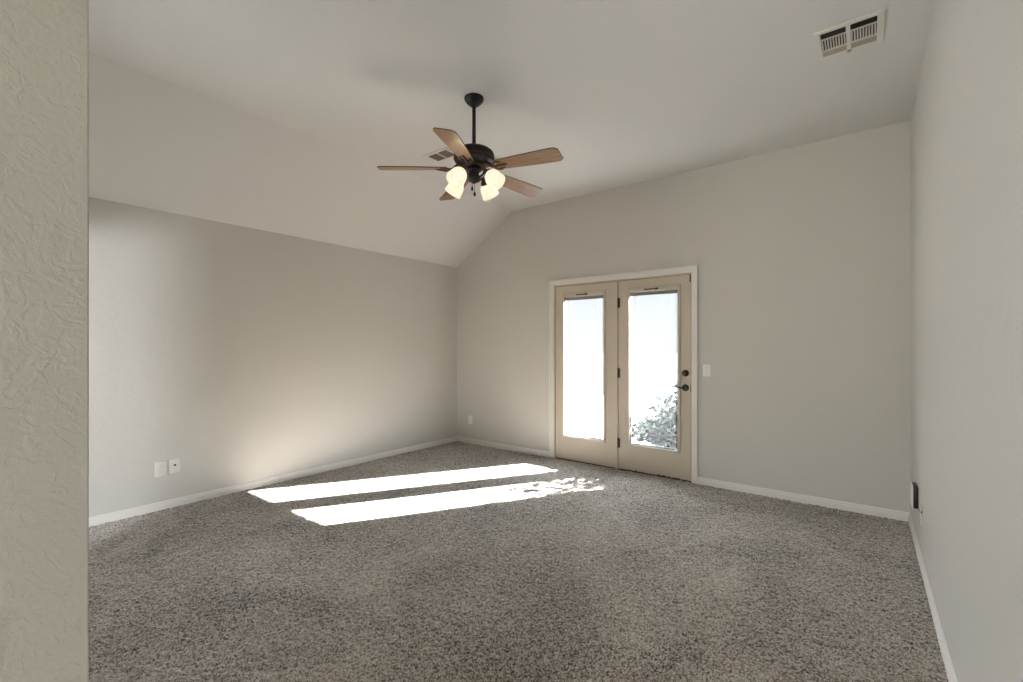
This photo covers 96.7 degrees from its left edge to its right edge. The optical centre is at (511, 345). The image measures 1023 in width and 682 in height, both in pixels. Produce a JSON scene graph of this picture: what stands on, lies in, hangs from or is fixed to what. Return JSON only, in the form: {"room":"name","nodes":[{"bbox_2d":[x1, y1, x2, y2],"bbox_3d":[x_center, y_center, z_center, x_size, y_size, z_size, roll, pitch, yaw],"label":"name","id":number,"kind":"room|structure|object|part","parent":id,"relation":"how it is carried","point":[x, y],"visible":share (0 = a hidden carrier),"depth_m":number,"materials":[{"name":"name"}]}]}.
{"room":"empty living room","nodes":[
{"label":"empty living room","id":0,"kind":"room"},
{"bbox_2d":[0,0,88,681],"bbox_3d":[-1.552,-0.164,-0.614,0.140,3.098,3.128,0,0,38],"label":"wall","id":1,"kind":"structure","parent":0,"point":[44,44],"depth_m":0.55,"materials":[{"name":"grey paint"}]},
{"bbox_2d":[89,197,456,516],"bbox_3d":[-3.176,0.106,3.390,0.120,2.657,7.704,0,0,38],"label":"wall","id":2,"kind":"structure","parent":0,"point":[237,354],"depth_m":4.20,"materials":[{"name":"grey paint"}]},
{"bbox_2d":[155,461,166,477],"bbox_3d":[-2.854,1.003,3.701,0.009,0.124,0.084,0,0,38],"label":"wall outlet","id":3,"kind":"object","parent":2,"relation":"attached to","point":[160,467],"visible":1,"depth_m":3.70,"materials":[{"name":"white plastic"}]},
{"bbox_2d":[169,458,179,473],"bbox_3d":[-2.793,0.995,3.773,0.015,0.117,0.072,0,0,38],"label":"cable jack","id":4,"kind":"object","parent":2,"relation":"attached to","point":[174,464],"visible":1,"depth_m":3.77,"materials":[{"name":"white plastic"}]},
{"bbox_2d":[89,436,456,526],"bbox_3d":[-2.133,1.306,4.627,0.013,0.078,4.443,0,0,38],"label":"baseboard","id":5,"kind":"structure","parent":2,"relation":"attached to","point":[135,511],"depth_m":4.21,"materials":[{"name":"white paint"}]},
{"bbox_2d":[89,0,934,267],"bbox_3d":[-1.194,-1.430,1.928,5.046,0.806,7.824,0,0,38],"label":"ceiling","id":6,"kind":"structure","parent":0,"point":[276,116],"depth_m":3.06,"materials":[{"name":"white paint"}]},
{"bbox_2d":[423,147,453,162],"bbox_3d":[-0.625,-1.708,4.076,0.290,0.009,0.190,0,0,38],"label":"ceiling vent","id":7,"kind":"object","parent":6,"relation":"in","point":[443,154],"visible":0.88,"depth_m":4.07,"materials":[{"name":"white metal"}]},
{"bbox_2d":[377,93,562,200],"bbox_3d":[-0.226,-1.373,3.146,1.241,0.680,1.241,0,0,38],"label":"ceiling fan","id":8,"kind":"object","parent":6,"relation":"hanging from","point":[470,159],"visible":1,"depth_m":3.05,"materials":[{"name":"brown wood"}]},
{"bbox_3d":[-0.670,-1.207,3.090,0.460,0.006,0.142,-3,13,-7],"label":"blade","id":9,"kind":"part","parent":8,"relation":"part of","materials":[{"name":"brown wood"}]},
{"bbox_3d":[-0.337,-1.207,2.735,0.142,0.006,0.460,13,5,10],"label":"blade","id":10,"kind":"part","parent":8,"relation":"part of","materials":[{"name":"brown wood"}]},
{"bbox_3d":[-0.393,-1.129,3.232,0.130,0.106,0.130,47,24,24],"label":"lamp shade","id":11,"kind":"part","parent":8,"relation":"part of","materials":[{"name":"white glass"}]},
{"bbox_3d":[-0.435,-1.207,3.517,0.142,0.006,0.460,-14,3,-25],"label":"blade","id":12,"kind":"part","parent":8,"relation":"part of","materials":[{"name":"brown wood"}]},
{"bbox_3d":[-0.349,-1.129,3.008,0.130,0.106,0.130,0,-42,34],"label":"lamp shade","id":13,"kind":"part","parent":8,"relation":"part of","materials":[{"name":"white glass"}]},
{"bbox_3d":[-0.349,-1.128,3.007,0.056,0.084,0.056,0,-42,34],"label":"bulb","id":14,"kind":"part","parent":8,"relation":"part of","materials":[{"name":"white glass"}]},
{"bbox_3d":[-0.169,-1.129,3.276,0.130,0.106,0.130,0,42,34],"label":"lamp shade","id":15,"kind":"part","parent":8,"relation":"part of","materials":[{"name":"white glass"}]},
{"bbox_3d":[-0.124,-1.128,3.052,0.056,0.084,0.056,-47,-24,24],"label":"bulb","id":16,"kind":"part","parent":8,"relation":"part of","materials":[{"name":"white glass"}]},
{"bbox_3d":[-0.125,-1.129,3.052,0.130,0.106,0.130,-47,-24,24],"label":"lamp shade","id":17,"kind":"part","parent":8,"relation":"part of","materials":[{"name":"white glass"}]},
{"bbox_3d":[0.043,-1.207,3.426,0.460,0.006,0.142,3,-15,-43],"label":"blade","id":18,"kind":"part","parent":8,"relation":"part of","materials":[{"name":"brown wood"}]},
{"bbox_3d":[0.104,-1.207,2.942,0.460,0.006,0.142,3,-11,29],"label":"blade","id":19,"kind":"part","parent":8,"relation":"part of","materials":[{"name":"brown wood"}]},
{"bbox_2d":[813,8,884,61],"bbox_3d":[1.864,-1.702,2.515,0.305,0.022,0.305,0,0,38],"label":"ceiling vent","id":20,"kind":"object","parent":6,"relation":"in","point":[868,29],"visible":1,"depth_m":2.50,"materials":[{"name":"white metal"}]},
{"bbox_2d":[89,441,947,681],"bbox_3d":[-1.227,1.382,1.885,5.046,0.106,7.716,0,0,38],"label":"floor","id":21,"kind":"structure","parent":0,"point":[456,561],"depth_m":2.57,"materials":[{"name":"carpet"}]},
{"bbox_2d":[457,121,909,512],"bbox_3d":[1.167,-0.199,4.972,5.046,3.268,0.120,0,0,38],"label":"wall","id":22,"kind":"structure","parent":0,"point":[801,253],"depth_m":4.06,"materials":[{"name":"grey paint"}]},
{"bbox_2d":[468,415,471,423],"bbox_3d":[-0.566,1.015,6.235,0.072,0.117,0.009,0,0,38],"label":"wall outlet","id":23,"kind":"object","parent":22,"relation":"attached to","point":[469,417],"visible":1,"depth_m":6.24,"materials":[{"name":"white plastic"}]},
{"bbox_2d":[457,436,548,457],"bbox_3d":[-0.158,1.306,5.915,1.556,0.078,0.013,0,0,38],"label":"baseboard","id":24,"kind":"structure","parent":22,"relation":"attached to","point":[461,439],"depth_m":5.86,"materials":[{"name":"white paint"}]},
{"bbox_2d":[556,282,614,466],"bbox_3d":[0.841,0.315,5.188,0.764,2.029,0.074,0,0,38],"label":"door","id":25,"kind":"structure","parent":22,"relation":"in","point":[599,451],"depth_m":5.16,"materials":[{"name":"beige paint"}]},
{"bbox_3d":[0.833,0.228,5.199,0.557,1.690,0.066,0,0,38],"label":"lite frame","id":26,"kind":"part","parent":25,"relation":"part of","materials":[{"name":"beige plastic"}]},
{"bbox_2d":[567,303,601,437],"bbox_3d":[0.833,0.260,5.199,0.447,1.536,0.004,0,0,38],"label":"glass pane","id":27,"kind":"object","parent":25,"relation":"in","point":[568,435],"depth_m":5.20,"materials":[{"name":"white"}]},
{"bbox_3d":[0.833,-0.546,5.199,0.491,0.035,0.018,0,0,38],"label":"head rail","id":28,"kind":"part","parent":25,"relation":"part of","materials":[{"name":"grey"}]},
{"bbox_2d":[549,265,697,483],"bbox_3d":[1.172,0.283,4.975,1.699,2.123,0.169,0,0,38],"label":"door frame","id":29,"kind":"structure","parent":22,"relation":"attached to","point":[693,270],"depth_m":4.92,"materials":[{"name":"white paint"}]},
{"bbox_3d":[0.479,0.288,5.418,0.061,2.093,0.019,0,0,38],"label":"casing","id":30,"kind":"part","parent":29,"relation":"part of","materials":[{"name":"white paint"}]},
{"bbox_3d":[1.173,0.316,4.970,0.062,2.039,0.116,0,0,38],"label":"post","id":31,"kind":"part","parent":29,"relation":"part of","materials":[{"name":"beige paint"}]},
{"bbox_3d":[1.126,-0.748,4.916,1.699,0.061,0.019,0,0,38],"label":"head casing","id":32,"kind":"part","parent":29,"relation":"part of","materials":[{"name":"white paint"}]},
{"bbox_3d":[1.777,0.288,4.412,0.053,2.093,0.019,0,0,38],"label":"casing","id":33,"kind":"part","parent":29,"relation":"part of","materials":[{"name":"white paint"}]},
{"bbox_2d":[617,274,690,480],"bbox_3d":[1.453,0.314,4.685,0.774,2.034,0.118,0,0,38],"label":"door","id":34,"kind":"structure","parent":22,"relation":"in","point":[662,461],"depth_m":4.67,"materials":[{"name":"beige paint"}]},
{"bbox_3d":[1.472,1.038,4.703,0.449,0.009,0.014,0,0,38],"label":"rail","id":35,"kind":"part","parent":34,"relation":"part of","materials":[{"name":"grey"}]},
{"bbox_3d":[1.472,0.228,4.703,0.559,1.690,0.066,0,0,38],"label":"lite frame","id":36,"kind":"part","parent":34,"relation":"part of","materials":[{"name":"beige plastic"}]},
{"bbox_3d":[1.472,-0.546,4.703,0.493,0.035,0.018,0,0,38],"label":"head rail","id":37,"kind":"part","parent":34,"relation":"part of","materials":[{"name":"grey"}]},
{"bbox_2d":[633,298,675,447],"bbox_3d":[1.472,0.260,4.703,0.449,1.536,0.004,0,0,38],"label":"glass pane","id":38,"kind":"object","parent":34,"relation":"in","point":[670,342],"depth_m":4.66,"materials":[{"name":"clear glass"}]},
{"bbox_3d":[1.472,0.245,4.703,0.350,1.581,0.014,0,0,38],"label":"ladder cord","id":39,"kind":"part","parent":34,"relation":"part of","materials":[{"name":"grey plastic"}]},
{"bbox_3d":[1.703,0.413,4.467,0.068,0.068,0.046,0,0,38],"label":"handle","id":40,"kind":"part","parent":34,"relation":"part of","materials":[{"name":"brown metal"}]},
{"bbox_2d":[703,364,710,376],"bbox_3d":[1.864,0.235,4.346,0.072,0.117,0.016,0,0,38],"label":"light switch","id":41,"kind":"object","parent":22,"relation":"attached to","point":[706,367],"visible":1,"depth_m":4.34,"materials":[{"name":"white plastic"}]},
{"bbox_2d":[697,477,909,521],"bbox_3d":[2.412,1.306,3.922,1.551,0.078,0.013,0,0,38],"label":"baseboard","id":42,"kind":"structure","parent":22,"relation":"attached to","point":[829,503],"depth_m":3.84,"materials":[{"name":"white paint"}]},
{"bbox_2d":[910,0,1022,681],"bbox_3d":[0.716,-0.199,0.371,0.120,3.268,7.704,0,0,38],"label":"wall","id":43,"kind":"structure","parent":0,"point":[966,122],"depth_m":1.50,"materials":[{"name":"grey paint"}]},
{"bbox_2d":[910,481,917,508],"bbox_3d":[2.668,0.988,3.012,0.031,0.150,0.152,0,0,38],"label":"wall box","id":44,"kind":"object","parent":43,"relation":"attached to","point":[913,485],"visible":1,"depth_m":2.96,"materials":[{"name":"black plastic"}]},
{"bbox_3d":[2.658,0.988,3.019,0.006,0.150,0.152,0,0,38],"label":"plate","id":45,"kind":"part","parent":44,"relation":"part of","materials":[{"name":"white plastic"}]},
{"bbox_2d":[919,505,922,524],"bbox_3d":[2.469,1.020,2.741,0.014,0.100,0.074,0,0,38],"label":"phone jack","id":46,"kind":"object","parent":43,"relation":"attached to","point":[920,506],"visible":1,"depth_m":2.72,"materials":[{"name":"beige plastic"}]},
{"bbox_2d":[908,513,956,681],"bbox_3d":[0.696,1.306,0.454,0.013,0.078,7.571,0,0,38],"label":"baseboard","id":47,"kind":"structure","parent":43,"relation":"attached to","point":[950,672],"depth_m":2.20,"materials":[{"name":"white paint"}]},
{"label":"outside","id":48,"kind":"structure","parent":0,"visible":0},
{"bbox_2d":[567,394,674,445],"bbox_3d":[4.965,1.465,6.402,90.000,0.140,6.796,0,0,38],"label":"patio","id":49,"kind":"structure","parent":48,"point":[572,398],"depth_m":9.38,"materials":[{"name":"concrete"}]},
{"bbox_2d":[632,372,676,448],"bbox_3d":[2.930,0.302,5.431,3.079,2.289,1.146,0,0,38],"label":"shrub","id":50,"kind":"object","parent":49,"relation":"on","point":[665,402],"visible":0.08,"depth_m":5.86,"materials":[{"name":"green plant"}]},
{"bbox_3d":[2.947,0.288,5.439,2.914,2.229,0.892,0,0,38],"label":"stem","id":51,"kind":"part","parent":50,"relation":"part of","materials":[{"name":"grey"}]}
]}

